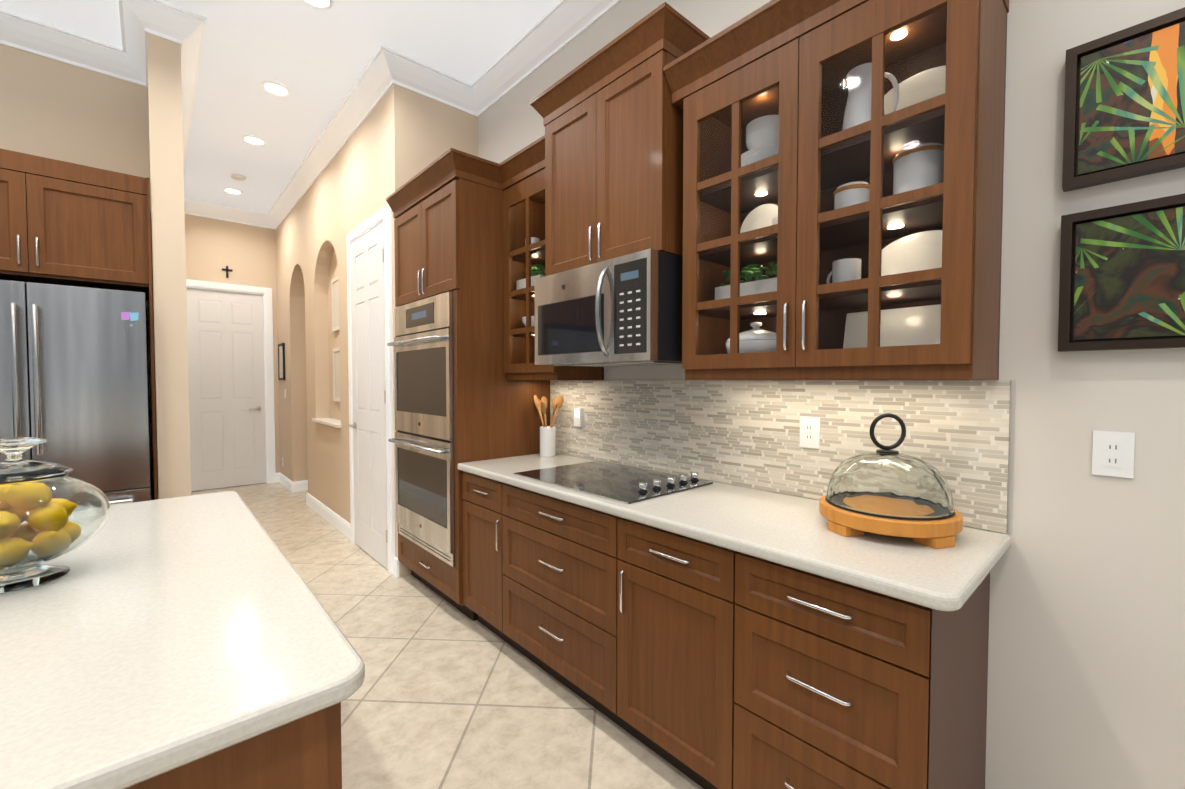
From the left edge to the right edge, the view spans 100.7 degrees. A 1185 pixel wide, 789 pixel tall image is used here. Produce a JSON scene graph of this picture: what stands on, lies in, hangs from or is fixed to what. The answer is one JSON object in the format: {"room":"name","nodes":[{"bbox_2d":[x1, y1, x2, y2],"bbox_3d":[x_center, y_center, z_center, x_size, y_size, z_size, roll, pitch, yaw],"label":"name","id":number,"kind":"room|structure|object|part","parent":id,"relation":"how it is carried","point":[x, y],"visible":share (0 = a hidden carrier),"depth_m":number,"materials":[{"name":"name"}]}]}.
{"room":"kitchen","nodes":[
{"label":"kitchen","id":0,"kind":"room"},
{"bbox_2d":[0,44,157,499],"bbox_3d":[-4.248,-0.462,2.410,3.130,3.520,0.120,-1,2,-42],"label":"wall","id":1,"kind":"structure","parent":0,"point":[50,108],"depth_m":3.14,"materials":[{"name":"beige paint"}]},
{"bbox_2d":[0,9,147,86],"bbox_3d":[-4.170,-2.145,2.273,3.130,0.148,0.116,-1,2,-42],"label":"crown molding","id":2,"kind":"structure","parent":1,"relation":"attached to","point":[16,31],"depth_m":3.04,"materials":[{"name":"white wood"}]},
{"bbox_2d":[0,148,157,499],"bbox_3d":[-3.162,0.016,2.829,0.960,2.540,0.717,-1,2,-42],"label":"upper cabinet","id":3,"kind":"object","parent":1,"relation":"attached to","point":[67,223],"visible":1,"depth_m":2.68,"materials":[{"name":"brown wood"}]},
{"bbox_2d":[147,33,190,498],"bbox_3d":[-3.798,-0.518,4.367,0.150,3.520,3.860,-1,2,-42],"label":"wall","id":4,"kind":"structure","parent":0,"point":[168,249],"depth_m":2.92,"materials":[{"name":"beige paint"}]},
{"bbox_2d":[116,0,155,83],"bbox_3d":[-2.762,-2.165,2.974,0.136,0.148,0.706,-1,2,-42],"label":"crown molding","id":5,"kind":"structure","parent":4,"relation":"attached to","point":[137,17],"depth_m":2.95,"materials":[{"name":"white wood"}]},
{"bbox_2d":[172,5,205,168],"bbox_3d":[-3.664,-2.205,4.360,0.126,0.148,3.976,-1,2,-42],"label":"crown molding","id":6,"kind":"structure","parent":4,"relation":"attached to","point":[188,28],"depth_m":3.12,"materials":[{"name":"white wood"}]},
{"bbox_2d":[185,214,279,472],"bbox_3d":[-4.698,-0.574,6.304,1.450,3.520,0.230,-1,2,-42],"label":"wall","id":7,"kind":"structure","parent":0,"point":[246,253],"depth_m":6.26,"materials":[{"name":"beige paint"}]},
{"bbox_2d":[184,199,263,226],"bbox_3d":[-4.582,-2.256,6.126,0.810,0.148,0.116,-1,2,-42],"label":"crown molding","id":8,"kind":"structure","parent":7,"relation":"attached to","point":[192,207],"depth_m":6.12,"materials":[{"name":"white paint"}]},
{"bbox_2d":[186,288,265,490],"bbox_3d":[-4.629,-0.056,6.235,0.790,2.472,0.087,-1,2,-42],"label":"back door","id":9,"kind":"structure","parent":7,"relation":"in","point":[226,386],"depth_m":6.23,"materials":[{"name":"white wood"}]},
{"bbox_2d":[222,266,232,277],"bbox_3d":[-4.604,-1.546,6.194,0.110,0.150,0.012,-1,2,-42],"label":"cross","id":10,"kind":"object","parent":7,"relation":"attached to","point":[227,270],"depth_m":6.19,"materials":[{"name":"grey metal"}]},
{"bbox_2d":[186,279,275,482],"bbox_3d":[-4.649,-0.105,6.256,0.990,2.585,0.126,-1,2,-42],"label":"door frame","id":11,"kind":"structure","parent":7,"relation":"attached to","point":[266,293],"depth_m":6.49,"materials":[{"name":"white wood"}]},
{"bbox_2d":[0,0,560,213],"bbox_3d":[-1.927,-2.254,1.763,5.800,0.100,11.200,-1,2,-42],"label":"ceiling","id":12,"kind":"structure","parent":0,"point":[315,61],"depth_m":3.24,"materials":[{"name":"white paint"}]},
{"bbox_2d":[223,188,242,194],"bbox_3d":[-4.087,-2.309,5.585,0.190,0.009,0.190,-1,2,-42],"label":"recessed light","id":13,"kind":"object","parent":12,"relation":"in","point":[233,191],"visible":0.98,"depth_m":5.58,"materials":[{"name":"white"}]},
{"bbox_2d":[231,174,245,180],"bbox_3d":[-3.731,-2.284,5.180,0.130,0.034,0.130,-1,2,-42],"label":"smoke detector","id":14,"kind":"object","parent":12,"relation":"attached to","point":[238,177],"visible":1,"depth_m":5.15,"materials":[{"name":"white plastic"}]},
{"bbox_2d":[241,135,266,145],"bbox_3d":[-3.035,-2.275,4.407,0.190,0.009,0.190,-1,2,-42],"label":"recessed light","id":15,"kind":"object","parent":12,"relation":"in","point":[254,140],"visible":1,"depth_m":4.40,"materials":[{"name":"white"}]},
{"bbox_2d":[260,81,290,96],"bbox_3d":[-2.336,-2.252,3.624,0.190,0.009,0.190,-1,2,-42],"label":"recessed light","id":16,"kind":"object","parent":12,"relation":"in","point":[275,88],"visible":1,"depth_m":3.62,"materials":[{"name":"white"}]},
{"bbox_2d":[301,0,333,9],"bbox_3d":[-1.556,-2.227,2.752,0.190,0.009,0.190,-1,2,-42],"label":"recessed light","id":17,"kind":"object","parent":12,"relation":"in","point":[322,4],"visible":1,"depth_m":2.80,"materials":[{"name":"white"}]},
{"bbox_2d":[276,93,387,523],"bbox_3d":[-2.685,-0.542,5.192,0.430,3.520,4.350,-1,2,-42],"label":"wall","id":18,"kind":"structure","parent":0,"point":[345,194],"depth_m":5.06,"materials":[{"name":"beige paint"}]},
{"bbox_2d":[278,343,284,379],"bbox_3d":[-4.014,-0.420,6.342,0.020,0.470,0.330,-1,2,-42],"label":"framed picture","id":19,"kind":"object","parent":18,"relation":"attached to","point":[281,361],"visible":1,"depth_m":6.32,"materials":[{"name":"grey metal"}]},
{"bbox_2d":[276,473,293,491],"bbox_3d":[-3.954,1.124,6.309,0.040,0.125,0.826,-1,2,-42],"label":"baseboard","id":20,"kind":"structure","parent":18,"relation":"attached to","point":[286,482],"depth_m":6.29,"materials":[{"name":"white wood"}]},
{"bbox_2d":[294,480,307,491],"bbox_3d":[-3.506,1.128,6.167,0.400,0.125,0.016,-1,2,-42],"label":"baseboard","id":21,"kind":"structure","parent":18,"relation":"attached to","point":[298,485],"depth_m":6.07,"materials":[{"name":"white wood"}]},
{"bbox_2d":[312,418,340,427],"bbox_3d":[-2.536,0.272,4.793,0.160,0.034,0.940,-1,2,-42],"label":"sill","id":22,"kind":"structure","parent":18,"relation":"attached to","point":[335,423],"depth_m":4.74,"materials":[{"name":"beige stone"}]},
{"bbox_2d":[306,493,350,539],"bbox_3d":[-2.603,1.167,4.814,0.016,0.125,1.671,-1,2,-42],"label":"baseboard","id":23,"kind":"structure","parent":18,"relation":"attached to","point":[337,521],"depth_m":4.71,"materials":[{"name":"white wood"}]},
{"bbox_2d":[264,45,403,229],"bbox_3d":[-2.784,-2.219,4.844,0.116,0.148,4.426,-1,2,-42],"label":"crown molding","id":24,"kind":"structure","parent":18,"relation":"attached to","point":[386,67],"depth_m":3.99,"materials":[{"name":"white"}]},
{"bbox_2d":[331,276,338,331],"bbox_3d":[-2.482,-0.891,4.807,0.020,0.520,0.420,-1,2,-42],"label":"framed picture","id":25,"kind":"object","parent":18,"relation":"attached to","point":[335,305],"visible":0.35,"depth_m":4.88,"materials":[{"name":"beige stone"}]},
{"bbox_2d":[333,347,339,401],"bbox_3d":[-2.482,-0.197,4.827,0.020,0.530,0.420,-1,2,-42],"label":"framed picture","id":26,"kind":"object","parent":18,"relation":"attached to","point":[336,374],"visible":0.42,"depth_m":4.90,"materials":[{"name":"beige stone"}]},
{"bbox_2d":[349,223,387,568],"bbox_3d":[-1.733,0.015,3.775,0.087,2.472,0.786,-1,2,-42],"label":"pantry door","id":27,"kind":"structure","parent":18,"relation":"in","point":[368,425],"depth_m":3.75,"materials":[{"name":"white wood"}]},
{"bbox_3d":[-1.474,0.017,3.492,0.006,2.090,0.018,-1,2,-42],"label":"pantry door hinges","id":28,"kind":"part","parent":27,"relation":"part of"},
{"bbox_2d":[346,204,394,574],"bbox_3d":[-1.689,-0.035,3.823,0.126,2.585,0.970,-1,2,-42],"label":"door frame","id":29,"kind":"structure","parent":18,"relation":"attached to","point":[378,218],"depth_m":3.46,"materials":[{"name":"white wood"}]},
{"bbox_2d":[387,84,477,576],"bbox_3d":[-1.152,-0.497,3.626,0.630,3.520,0.130,-1,2,-42],"label":"wall","id":30,"kind":"structure","parent":0,"point":[423,131],"depth_m":3.44,"materials":[{"name":"beige paint"}]},
{"bbox_2d":[392,55,467,110],"bbox_3d":[-1.119,-2.178,3.442,0.480,0.148,0.116,-1,2,-42],"label":"crown molding","id":31,"kind":"structure","parent":30,"relation":"attached to","point":[421,78],"depth_m":3.45,"materials":[{"name":"white wood"}]},
{"bbox_2d":[191,482,703,788],"bbox_3d":[-1.927,1.365,1.867,5.800,0.100,11.200,-1,2,-42],"label":"floor","id":32,"kind":"structure","parent":0,"point":[446,695],"depth_m":2.10,"materials":[{"name":"tile"}]},
{"bbox_2d":[0,280,150,504],"bbox_3d":[-3.102,0.348,2.774,0.894,1.860,0.839,-1,2,-42],"label":"refrigerator","id":33,"kind":"object","parent":32,"relation":"on","point":[74,390],"visible":0.65,"depth_m":2.62,"materials":[{"name":"metal"}]},
{"bbox_2d":[125,702,341,788],"bbox_3d":[-1.064,0.914,0.595,1.252,0.876,0.603,-1,2,-42],"label":"base cabinet","id":34,"kind":"object","parent":32,"relation":"on","point":[305,752],"visible":0.12,"depth_m":0.70,"materials":[{"name":"brown wood"}]},
{"bbox_2d":[0,491,364,788],"bbox_3d":[-1.403,0.444,0.968,1.320,0.038,1.700,-1,2,-42],"label":"countertop","id":35,"kind":"structure","parent":34,"relation":"on","point":[141,641],"depth_m":0.82,"materials":[{"name":"stone"}]},
{"bbox_2d":[0,437,110,593],"bbox_3d":[-1.291,0.258,1.100,0.304,0.324,0.304,-1,2,-42],"label":"jar","id":36,"kind":"object","parent":35,"relation":"on","point":[49,511],"visible":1,"depth_m":1.07,"materials":[{"name":"clear glass"}]},
{"bbox_2d":[390,151,549,620],"bbox_3d":[-0.806,-0.020,3.241,0.637,2.588,0.915,-1,2,-42],"label":"tall cabinet","id":37,"kind":"object","parent":32,"relation":"on","point":[446,207],"depth_m":2.81,"materials":[{"name":"brown wood"}]},
{"bbox_2d":[387,291,454,566],"bbox_3d":[-1.067,0.191,3.014,0.102,1.530,0.819,-1,2,-42],"label":"double oven","id":38,"kind":"object","parent":37,"relation":"in","point":[423,439],"visible":0.96,"depth_m":2.95,"materials":[{"name":"metal"}]},
{"bbox_2d":[462,472,489,629],"bbox_3d":[-0.353,0.851,2.774,0.617,0.876,0.417,-1,2,-42],"label":"base cabinet","id":39,"kind":"object","parent":32,"relation":"on","point":[475,488],"depth_m":2.62,"materials":[{"name":"brown wood"}]},
{"bbox_2d":[490,479,609,718],"bbox_3d":[0.053,0.864,2.320,0.617,0.876,0.920,-1,2,-42],"label":"base cabinet","id":40,"kind":"object","parent":32,"relation":"on","point":[550,556],"depth_m":2.11,"materials":[{"name":"brown wood"}]},
{"bbox_2d":[610,514,709,788],"bbox_3d":[0.482,0.878,1.840,0.617,0.876,0.490,-1,2,-42],"label":"base cabinet","id":41,"kind":"object","parent":32,"relation":"on","point":[704,665],"depth_m":1.67,"materials":[{"name":"brown wood"}]},
{"bbox_2d":[710,544,989,788],"bbox_3d":[0.789,0.888,1.496,0.617,0.876,0.551,-1,2,-42],"label":"base cabinet","id":42,"kind":"object","parent":32,"relation":"on","point":[817,682],"depth_m":1.28,"materials":[{"name":"brown wood"}]},
{"bbox_2d":[457,453,1010,610],"bbox_3d":[0.246,0.412,2.069,0.647,0.038,2.247,-1,2,-42],"label":"countertop","id":43,"kind":"structure","parent":42,"relation":"on","point":[788,530],"depth_m":1.43,"materials":[{"name":"stone"}]},
{"bbox_2d":[534,395,563,456],"bbox_3d":[-0.265,0.186,2.938,0.164,0.363,0.206,-1,2,-42],"label":"utensil crock","id":44,"kind":"object","parent":43,"relation":"on","point":[547,441],"visible":1,"depth_m":2.90,"materials":[{"name":"white ceramic"}]},
{"bbox_2d":[513,461,712,503],"bbox_3d":[0.073,0.365,2.253,0.537,0.044,0.766,-1,2,-42],"label":"cooktop","id":45,"kind":"object","parent":43,"relation":"in","point":[621,484],"visible":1,"depth_m":2.16,"materials":[{"name":"black glass"}]},
{"bbox_2d":[819,413,962,548],"bbox_3d":[0.899,0.233,1.500,0.374,0.352,0.374,-1,2,-42],"label":"cake stand","id":46,"kind":"object","parent":43,"relation":"on","point":[885,490],"visible":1,"depth_m":1.38,"materials":[{"name":"brown wood"}]},
{"bbox_2d":[478,0,1184,788],"bbox_3d":[1.260,-0.436,1.511,0.150,3.520,6.500,-1,2,-42],"label":"wall","id":47,"kind":"structure","parent":0,"point":[1086,666],"depth_m":1.36,"materials":[{"name":"beige paint"}]},
{"bbox_2d":[464,0,620,116],"bbox_3d":[1.204,-2.117,1.325,0.116,0.148,6.370,-1,2,-42],"label":"crown molding","id":48,"kind":"structure","parent":47,"relation":"attached to","point":[556,28],"depth_m":3.08,"materials":[{"name":"white"}]},
{"bbox_2d":[503,168,603,379],"bbox_3d":[-0.228,-0.632,2.795,0.347,1.098,0.487,-1,2,-42],"label":"upper cabinet","id":49,"kind":"object","parent":47,"relation":"attached to","point":[523,209],"visible":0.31,"depth_m":2.81,"materials":[{"name":"brown wood"}]},
{"bbox_2d":[522,316,534,326],"bbox_3d":[-0.324,-0.405,2.873,0.176,0.085,0.176,-1,2,-42],"label":"bowl","id":50,"kind":"object","parent":49,"relation":"in","point":[532,319],"depth_m":2.81,"materials":[{"name":"white ceramic"}]},
{"bbox_2d":[516,264,544,289],"bbox_3d":[-0.325,-0.661,2.837,0.135,0.159,0.240,-1,2,-42],"label":"potted plant","id":51,"kind":"object","parent":49,"relation":"in","point":[539,272],"depth_m":2.78,"materials":[{"name":"beige"}]},
{"bbox_2d":[525,237,539,245],"bbox_3d":[-0.343,-0.858,2.866,0.084,0.100,0.109,-1,2,-42],"label":"mug","id":52,"kind":"object","parent":49,"relation":"in","point":[534,240],"depth_m":2.84,"materials":[{"name":"white ceramic"}]},
{"bbox_2d":[530,2,709,275],"bbox_3d":[0.148,-1.006,2.279,0.459,0.880,0.863,-1,2,-42],"label":"upper cabinet","id":53,"kind":"object","parent":47,"relation":"attached to","point":[611,114],"visible":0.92,"depth_m":2.06,"materials":[{"name":"brown wood"}]},
{"bbox_2d":[534,248,682,366],"bbox_3d":[0.120,-0.349,2.274,0.532,0.426,0.756,-1,2,-42],"label":"over-the-range microwave","id":54,"kind":"object","parent":53,"relation":"attached to","point":[623,311],"visible":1,"depth_m":2.00,"materials":[{"name":"metal"}]},
{"bbox_2d":[550,380,1015,533],"bbox_3d":[0.483,0.160,2.274,0.010,0.451,2.247,-1,2,-42],"label":"tile backsplash","id":55,"kind":"structure","parent":47,"relation":"attached to","point":[746,433],"depth_m":1.94,"materials":[{"name":"tile"}]},
{"bbox_2d":[574,408,583,426],"bbox_3d":[-0.080,0.133,2.875,0.032,0.105,0.060,-1,2,-42],"label":"electrical outlet","id":56,"kind":"object","parent":55,"relation":"attached to","point":[578,416],"visible":0.96,"depth_m":2.86,"materials":[{"name":"white plastic"}]},
{"bbox_2d":[800,416,819,448],"bbox_3d":[0.828,0.144,1.875,0.008,0.118,0.075,-1,2,-42],"label":"outlet","id":57,"kind":"object","parent":55,"relation":"attached to","point":[809,432],"visible":1,"depth_m":1.87,"materials":[{"name":"white plastic"}]},
{"bbox_2d":[663,0,1008,379],"bbox_3d":[0.756,-0.644,1.645,0.409,1.188,1.004,-1,2,-42],"label":"upper cabinet","id":58,"kind":"object","parent":47,"relation":"attached to","point":[791,64],"visible":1,"depth_m":1.52,"materials":[{"name":"brown wood"}]},
{"bbox_2d":[715,261,776,299],"bbox_3d":[0.627,-0.411,1.845,0.124,0.157,0.320,-1,2,-42],"label":"planter box","id":59,"kind":"object","parent":58,"relation":"in","point":[745,289],"depth_m":1.83,"materials":[{"name":"beige ceramic"}]},
{"bbox_2d":[725,322,775,353],"bbox_3d":[0.617,-0.188,1.855,0.224,0.172,0.252,-1,2,-42],"label":"tureen","id":60,"kind":"object","parent":58,"relation":"in","point":[759,343],"depth_m":1.77,"materials":[{"name":"white ceramic"}]},
{"bbox_2d":[740,204,777,232],"bbox_3d":[0.665,-0.654,1.925,0.044,0.184,0.186,-1,2,-42],"label":"plate","id":61,"kind":"object","parent":58,"relation":"in","point":[754,223],"depth_m":1.94,"materials":[{"name":"white ceramic"}]},
{"bbox_2d":[741,115,778,166],"bbox_3d":[0.645,-0.886,1.820,0.214,0.216,0.214,-1,2,-42],"label":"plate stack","id":62,"kind":"object","parent":58,"relation":"in","point":[763,129],"depth_m":1.75,"materials":[{"name":"white ceramic"}]},
{"bbox_2d":[772,216,777,224],"bbox_3d":[0.687,-0.587,1.736,0.076,0.075,0.101,-1,2,-42],"label":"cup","id":63,"kind":"object","parent":58,"relation":"in","point":[774,220],"depth_m":1.73,"materials":[{"name":"white ceramic"}]},
{"bbox_2d":[827,258,861,283],"bbox_3d":[0.813,-0.378,1.600,0.084,0.105,0.111,-1,2,-42],"label":"mug","id":64,"kind":"object","parent":58,"relation":"in","point":[839,267],"depth_m":1.56,"materials":[{"name":"white ceramic"}]},
{"bbox_2d":[834,181,869,209],"bbox_3d":[0.836,-0.608,1.583,0.108,0.124,0.108,-1,2,-42],"label":"canister","id":65,"kind":"object","parent":58,"relation":"in","point":[839,191],"depth_m":1.54,"materials":[{"name":"white ceramic"}]},
{"bbox_2d":[842,62,898,129],"bbox_3d":[0.869,-0.892,1.538,0.124,0.245,0.162,-1,2,-42],"label":"pitcher","id":66,"kind":"object","parent":58,"relation":"in","point":[865,114],"depth_m":1.51,"materials":[{"name":"white ceramic"}]},
{"bbox_2d":[843,304,940,347],"bbox_3d":[1.003,-0.188,1.570,0.050,0.185,0.380,-1,2,-42],"label":"rectangular tray","id":67,"kind":"object","parent":58,"relation":"in","point":[856,332],"depth_m":1.58,"materials":[{"name":"white ceramic"}]},
{"bbox_2d":[881,230,941,275],"bbox_3d":[1.021,-0.419,1.533,0.044,0.178,0.270,-1,2,-42],"label":"oval platter","id":68,"kind":"object","parent":58,"relation":"in","point":[922,259],"depth_m":1.55,"materials":[{"name":"white ceramic"}]},
{"bbox_2d":[884,66,945,114],"bbox_3d":[1.018,-0.891,1.529,0.050,0.231,0.304,-1,2,-42],"label":"oval platter","id":69,"kind":"object","parent":58,"relation":"in","point":[928,93],"depth_m":1.54,"materials":[{"name":"white ceramic"}]},
{"bbox_2d":[893,143,943,194],"bbox_3d":[0.971,-0.631,1.461,0.136,0.179,0.136,-1,2,-42],"label":"canister","id":70,"kind":"object","parent":58,"relation":"in","point":[931,170],"depth_m":1.41,"materials":[{"name":"white ceramic"}]},
{"bbox_2d":[1092,430,1134,477],"bbox_3d":[1.364,0.156,1.288,0.008,0.118,0.075,-1,2,-42],"label":"outlet","id":71,"kind":"object","parent":47,"relation":"attached to","point":[1113,453],"visible":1,"depth_m":1.29,"materials":[{"name":"white plastic"}]},
{"bbox_2d":[1058,193,1184,351],"bbox_3d":[1.484,-0.294,1.118,0.040,0.365,0.610,-1,2,-42],"label":"picture frame","id":72,"kind":"object","parent":47,"relation":"attached to","point":[1122,279],"visible":0.97,"depth_m":1.25,"materials":[{"name":"black wood"}]},
{"bbox_2d":[1062,7,1184,191],"bbox_3d":[1.484,-0.732,1.105,0.040,0.365,0.610,-1,2,-42],"label":"picture frame","id":73,"kind":"object","parent":47,"relation":"attached to","point":[1124,109],"visible":0.94,"depth_m":1.24,"materials":[{"name":"brown metal"}]}
]}

